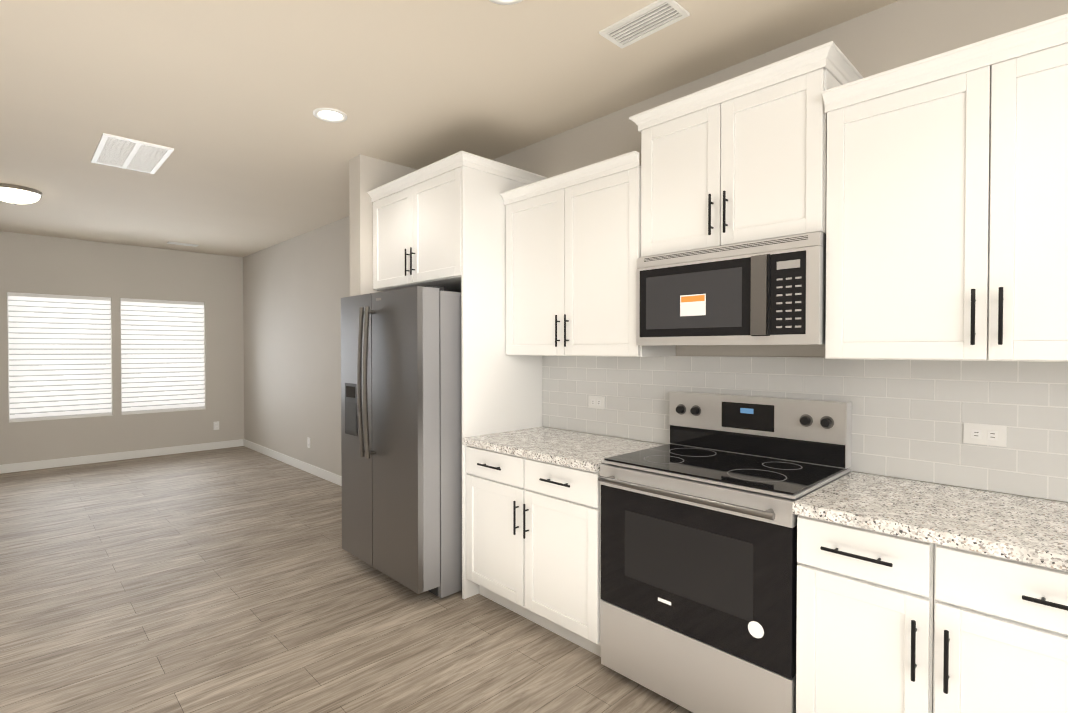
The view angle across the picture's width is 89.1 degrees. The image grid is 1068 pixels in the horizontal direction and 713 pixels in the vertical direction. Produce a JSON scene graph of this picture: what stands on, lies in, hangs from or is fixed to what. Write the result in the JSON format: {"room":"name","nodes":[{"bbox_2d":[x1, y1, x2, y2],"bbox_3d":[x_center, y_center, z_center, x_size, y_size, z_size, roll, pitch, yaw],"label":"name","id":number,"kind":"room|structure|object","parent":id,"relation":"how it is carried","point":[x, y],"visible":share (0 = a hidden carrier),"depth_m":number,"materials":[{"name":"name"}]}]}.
{"room":"kitchen","nodes":[
{"label":"kitchen","id":0,"kind":"room"},
{"bbox_2d":[0,231,243,464],"bbox_3d":[-5.916,-0.047,6.328,4.600,2.740,0.120,-1,1,-44],"label":"wall","id":1,"kind":"structure","parent":0,"point":[35,264],"depth_m":6.92,"materials":[{"name":"paint"}]},
{"bbox_2d":[7,292,112,422],"bbox_3d":[-5.689,0.005,6.540,0.940,1.490,0.103,-1,1,-44],"label":"window","id":2,"kind":"structure","parent":1,"relation":"in","point":[9,377],"depth_m":6.26,"materials":[{"name":"white plastic"}]},
{"bbox_2d":[8,292,111,420],"bbox_3d":[-5.667,0.000,6.517,0.928,1.476,0.040,-1,1,-44],"label":"window blind","id":3,"kind":"object","parent":2,"relation":"attached to","point":[59,356],"visible":1,"depth_m":6.49,"materials":[{"name":"white plastic"}]},
{"bbox_2d":[0,439,242,473],"bbox_3d":[-5.872,1.273,6.293,4.530,0.100,0.018,-1,1,-44],"label":"baseboard","id":4,"kind":"structure","parent":1,"relation":"attached to","point":[52,463],"depth_m":6.84,"materials":[{"name":"white wood"}]},
{"bbox_2d":[120,302,205,414],"bbox_3d":[-4.949,-0.005,7.257,0.940,1.490,0.103,-1,1,-44],"label":"window","id":5,"kind":"structure","parent":1,"relation":"in","point":[147,412],"depth_m":6.97,"materials":[{"name":"white plastic"}]},
{"bbox_2d":[120,298,204,413],"bbox_3d":[-4.928,-0.009,7.234,0.928,1.476,0.040,-1,1,-44],"label":"window blind","id":6,"kind":"object","parent":5,"relation":"attached to","point":[162,348],"visible":0.92,"depth_m":7.21,"materials":[{"name":"white plastic"}]},
{"bbox_2d":[213,421,218,429],"bbox_3d":[-4.479,0.975,7.646,0.072,0.116,0.009,-1,1,-44],"label":"outlet","id":7,"kind":"object","parent":1,"relation":"attached to","point":[215,425],"visible":1,"depth_m":7.64,"materials":[{"name":"white plastic"}]},
{"bbox_2d":[0,446,692,712],"bbox_3d":[-1.942,1.428,2.247,4.840,0.100,11.540,-1,1,-44],"label":"floor","id":8,"kind":"structure","parent":0,"point":[239,579],"depth_m":2.86,"materials":[{"name":"brown wood"}]},
{"bbox_2d":[341,286,461,597],"bbox_3d":[-0.667,0.482,3.512,0.932,1.757,0.930,-1,1,-44],"label":"refrigerator","id":9,"kind":"object","parent":8,"relation":"on","point":[401,406],"visible":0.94,"depth_m":3.07,"materials":[{"name":"grey metal"}]},
{"bbox_2d":[466,446,601,656],"bbox_3d":[0.158,0.932,2.908,0.651,0.874,0.956,-1,1,-44],"label":"base cabinet","id":10,"kind":"object","parent":8,"relation":"on","point":[533,540],"visible":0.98,"depth_m":2.65,"materials":[{"name":"white wood"}]},
{"bbox_2d":[462,427,665,471],"bbox_3d":[0.158,0.474,2.901,0.634,0.038,0.958,-1,1,-44],"label":"countertop","id":11,"kind":"structure","parent":10,"relation":"on","point":[582,450],"depth_m":2.81,"materials":[{"name":"stone"}]},
{"bbox_2d":[598,391,851,712],"bbox_3d":[0.762,0.780,2.251,0.675,1.195,0.802,-1,1,-44],"label":"range","id":12,"kind":"object","parent":8,"relation":"on","point":[698,566],"visible":0.96,"depth_m":2.09,"materials":[{"name":"grey metal"}]},
{"bbox_2d":[796,515,934,712],"bbox_3d":[1.188,0.946,1.845,0.651,0.874,0.365,-1,1,-44],"label":"base cabinet","id":13,"kind":"object","parent":8,"relation":"on","point":[865,625],"visible":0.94,"depth_m":1.64,"materials":[{"name":"white wood"}]},
{"bbox_2d":[933,544,1067,712],"bbox_3d":[1.512,0.951,1.511,0.651,0.874,0.563,-1,1,-44],"label":"base cabinet","id":14,"kind":"object","parent":8,"relation":"on","point":[1000,635],"visible":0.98,"depth_m":1.41,"materials":[{"name":"white wood"}]},
{"bbox_3d":[1.914,0.956,1.096,0.651,0.874,0.588,-1,1,-44],"label":"base cabinet","id":15,"kind":"object","parent":8,"relation":"on","visible":0},
{"bbox_2d":[792,472,1067,570],"bbox_3d":[1.589,0.494,1.425,0.634,0.038,1.522,-1,1,-44],"label":"countertop","id":16,"kind":"structure","parent":15,"relation":"on","point":[1030,530],"depth_m":1.63,"materials":[{"name":"stone"}]},
{"bbox_2d":[349,154,436,295],"bbox_3d":[-0.988,-0.016,4.031,0.720,2.740,0.160,-1,1,-44],"label":"wall","id":17,"kind":"structure","parent":0,"point":[366,174],"depth_m":3.76,"materials":[{"name":"paint"}]},
{"bbox_2d":[0,0,898,256],"bbox_3d":[-1.942,-1.412,2.209,4.840,0.100,11.540,-1,1,-44],"label":"ceiling","id":18,"kind":"structure","parent":0,"point":[224,99],"depth_m":2.77,"materials":[{"name":"paint"}]},
{"bbox_2d":[0,183,41,204],"bbox_3d":[-4.332,-1.331,4.518,0.350,0.125,0.350,-1,1,-44],"label":"dome ceiling light","id":19,"kind":"object","parent":18,"relation":"attached to","point":[18,194],"visible":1,"depth_m":4.45,"materials":[{"name":"white glass"}]},
{"bbox_2d":[91,133,173,173],"bbox_3d":[-2.760,-1.376,3.715,0.370,0.012,0.690,-1,1,-44],"label":"ceiling vent","id":20,"kind":"object","parent":18,"relation":"in","point":[126,153],"visible":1,"depth_m":3.68,"materials":[{"name":"white metal"}]},
{"bbox_2d":[167,241,198,246],"bbox_3d":[-4.437,-1.419,6.852,0.320,0.010,0.120,-1,1,-44],"label":"ceiling vent","id":21,"kind":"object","parent":18,"relation":"attached to","point":[184,244],"depth_m":6.85,"materials":[{"name":"white metal"}]},
{"bbox_2d":[313,108,346,122],"bbox_3d":[-1.158,-1.370,3.082,0.184,0.008,0.184,-1,1,-44],"label":"recessed light","id":22,"kind":"object","parent":18,"relation":"in","point":[331,115],"visible":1,"depth_m":3.08,"materials":[{"name":"white plastic"}]},
{"bbox_2d":[489,0,522,4],"bbox_3d":[-0.107,-1.355,1.997,0.184,0.008,0.184,-1,1,-44],"label":"recessed light","id":23,"kind":"object","parent":18,"relation":"in","point":[505,2],"visible":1,"depth_m":2.07,"materials":[{"name":"white plastic"}]},
{"bbox_2d":[599,0,689,47],"bbox_3d":[0.445,-1.357,2.212,0.160,0.010,0.330,-1,1,-44],"label":"ceiling vent","id":24,"kind":"object","parent":18,"relation":"in","point":[648,20],"visible":1,"depth_m":2.20,"materials":[{"name":"white metal"}]},
{"bbox_2d":[243,0,1067,502],"bbox_3d":[-0.247,-0.014,3.871,0.120,2.740,11.540,-1,1,-44],"label":"wall","id":25,"kind":"structure","parent":0,"point":[297,288],"depth_m":5.61,"materials":[{"name":"paint"}]},
{"bbox_2d":[244,439,341,485],"bbox_3d":[-2.510,1.276,6.124,0.018,0.100,4.940,-1,1,-44],"label":"baseboard","id":26,"kind":"structure","parent":25,"relation":"attached to","point":[281,457],"depth_m":6.41,"materials":[{"name":"white wood"}]},
{"bbox_2d":[307,437,309,447],"bbox_3d":[-2.570,0.985,6.188,0.009,0.116,0.072,-1,1,-44],"label":"outlet","id":27,"kind":"object","parent":25,"relation":"attached to","point":[308,442],"visible":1,"depth_m":6.19,"materials":[{"name":"white plastic"}]},
{"bbox_2d":[367,151,546,598],"bbox_3d":[-0.534,0.113,3.600,0.666,2.494,1.085,-1,1,-44],"label":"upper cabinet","id":28,"kind":"object","parent":25,"relation":"attached to","point":[446,231],"visible":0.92,"depth_m":3.19,"materials":[{"name":"white wood"}]},
{"bbox_2d":[500,151,675,356],"bbox_3d":[0.263,-0.483,2.989,0.361,0.957,0.959,-1,1,-44],"label":"upper cabinet","id":29,"kind":"object","parent":25,"relation":"attached to","point":[573,245],"visible":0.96,"depth_m":2.83,"materials":[{"name":"white wood"}]},
{"bbox_2d":[629,41,862,256],"bbox_3d":[0.876,-0.788,2.352,0.361,0.659,0.874,-1,1,-44],"label":"upper cabinet","id":30,"kind":"object","parent":25,"relation":"attached to","point":[740,159],"visible":0.92,"depth_m":2.19,"materials":[{"name":"white wood"}]},
{"bbox_2d":[636,232,825,345],"bbox_3d":[0.871,-0.252,2.350,0.380,0.406,0.791,-1,1,-44],"label":"microwave","id":31,"kind":"object","parent":30,"relation":"attached to","point":[772,291],"visible":1,"depth_m":2.17,"materials":[{"name":"grey metal"}]},
{"bbox_2d":[542,356,1067,501],"bbox_3d":[1.204,0.391,2.286,0.009,0.773,3.296,-1,1,-44],"label":"backsplash","id":32,"kind":"structure","parent":25,"relation":"attached to","point":[910,418],"depth_m":2.09,"materials":[{"name":"tile"}]},
{"bbox_2d":[588,396,604,408],"bbox_3d":[0.361,0.266,3.141,0.009,0.072,0.116,-1,1,-44],"label":"outlet","id":33,"kind":"object","parent":32,"relation":"attached to","point":[596,402],"visible":1,"depth_m":3.14,"materials":[{"name":"white plastic"}]},
{"bbox_2d":[963,423,1006,446],"bbox_3d":[1.572,0.273,1.892,0.009,0.072,0.116,-1,1,-44],"label":"outlet","id":34,"kind":"object","parent":32,"relation":"attached to","point":[986,434],"visible":1,"depth_m":1.89,"materials":[{"name":"white plastic"}]},
{"bbox_2d":[824,29,1067,361],"bbox_3d":[1.510,-0.438,1.729,0.323,0.903,0.981,-1,1,-44],"label":"upper cabinet","id":35,"kind":"object","parent":25,"relation":"attached to","point":[947,208],"depth_m":1.70,"materials":[{"name":"white wood"}]}
]}

